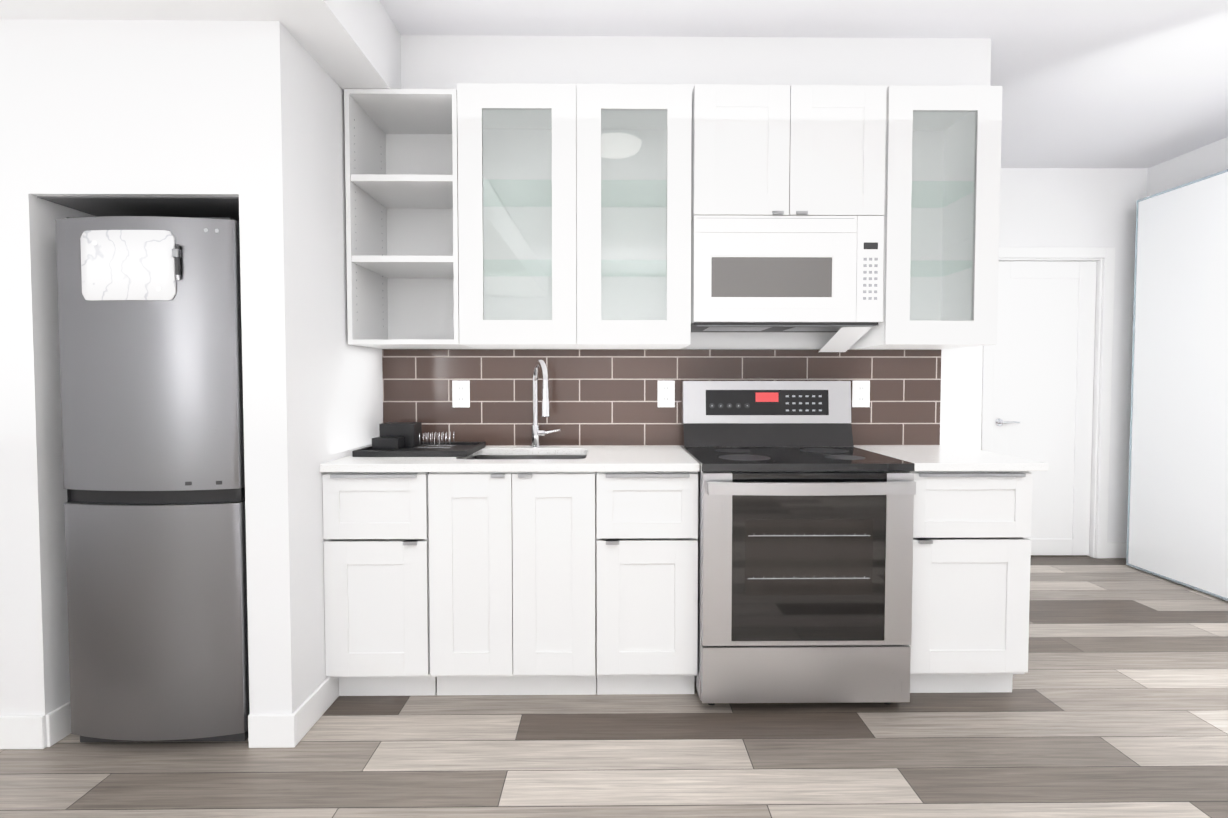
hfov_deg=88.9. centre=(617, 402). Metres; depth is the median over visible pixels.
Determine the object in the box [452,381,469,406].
electrical outlet
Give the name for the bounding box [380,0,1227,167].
ceiling
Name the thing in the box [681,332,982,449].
wall
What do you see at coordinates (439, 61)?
soffit
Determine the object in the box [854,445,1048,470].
countertop
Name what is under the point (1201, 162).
wall
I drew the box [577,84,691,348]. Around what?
upper cabinet
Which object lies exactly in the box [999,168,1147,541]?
wall
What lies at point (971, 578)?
base cabinet
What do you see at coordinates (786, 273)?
microwave
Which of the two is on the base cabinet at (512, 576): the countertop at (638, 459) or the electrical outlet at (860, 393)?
the countertop at (638, 459)
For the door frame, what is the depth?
4.24 m
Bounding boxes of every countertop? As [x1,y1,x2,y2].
[320,446,699,471]
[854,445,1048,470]
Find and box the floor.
[0,555,1227,817]
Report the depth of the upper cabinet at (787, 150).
2.49 m
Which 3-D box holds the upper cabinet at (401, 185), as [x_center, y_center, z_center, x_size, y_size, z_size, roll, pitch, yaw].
[-0.856,-0.741,2.681,0.440,0.999,0.408,0,2,-1]
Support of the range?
on the floor
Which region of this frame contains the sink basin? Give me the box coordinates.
[468,455,586,458]
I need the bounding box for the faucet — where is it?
[529,359,560,447]
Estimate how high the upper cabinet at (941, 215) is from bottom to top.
1.023 m
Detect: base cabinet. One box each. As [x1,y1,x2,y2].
[322,472,436,695]
[428,472,596,694]
[596,472,697,694]
[909,471,1031,692]
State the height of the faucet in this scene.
0.398 m
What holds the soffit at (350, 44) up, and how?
attached to the ceiling
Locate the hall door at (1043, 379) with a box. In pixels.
[992,261,1096,554]
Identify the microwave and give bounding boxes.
[691,215,883,351]
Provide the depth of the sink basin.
2.81 m
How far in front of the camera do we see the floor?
2.04 m
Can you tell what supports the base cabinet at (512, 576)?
on the floor
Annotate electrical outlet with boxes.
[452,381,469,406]
[658,381,674,406]
[852,381,869,406]
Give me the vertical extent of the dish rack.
0.115 m
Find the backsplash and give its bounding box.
[382,349,940,445]
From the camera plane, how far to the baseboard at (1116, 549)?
4.28 m
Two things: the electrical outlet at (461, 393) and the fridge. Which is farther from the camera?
the electrical outlet at (461, 393)
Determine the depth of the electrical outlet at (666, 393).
2.91 m
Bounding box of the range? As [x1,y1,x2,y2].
[682,381,915,704]
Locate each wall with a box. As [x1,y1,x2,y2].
[0,19,382,747]
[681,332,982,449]
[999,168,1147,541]
[1147,137,1227,196]
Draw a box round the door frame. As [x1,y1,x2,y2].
[980,247,1114,557]
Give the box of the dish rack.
[352,422,485,456]
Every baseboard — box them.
[0,676,338,749]
[1107,542,1126,557]
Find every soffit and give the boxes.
[0,0,400,90]
[401,35,990,90]
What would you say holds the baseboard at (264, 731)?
attached to the wall at (242, 123)
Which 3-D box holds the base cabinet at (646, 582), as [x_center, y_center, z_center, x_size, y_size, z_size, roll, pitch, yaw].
[0.106,0.681,2.621,0.378,0.880,0.631,0,2,-1]
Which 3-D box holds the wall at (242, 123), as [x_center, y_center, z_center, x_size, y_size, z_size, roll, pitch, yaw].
[-2.842,-0.056,2.515,3.515,2.360,0.990,0,2,-1]
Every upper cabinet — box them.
[344,89,476,348]
[457,83,580,348]
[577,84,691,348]
[691,84,885,220]
[848,85,1001,349]
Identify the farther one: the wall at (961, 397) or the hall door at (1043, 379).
the hall door at (1043, 379)
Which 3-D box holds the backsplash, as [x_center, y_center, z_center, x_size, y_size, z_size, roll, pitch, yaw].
[0.211,-0.025,2.920,2.599,0.448,0.008,0,2,-1]
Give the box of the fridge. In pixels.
[55,216,249,741]
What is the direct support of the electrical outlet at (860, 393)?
attached to the backsplash
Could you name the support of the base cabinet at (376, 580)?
on the floor
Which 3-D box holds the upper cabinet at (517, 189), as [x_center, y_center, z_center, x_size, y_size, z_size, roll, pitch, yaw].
[-0.400,-0.753,2.685,0.469,1.023,0.408,0,2,-1]

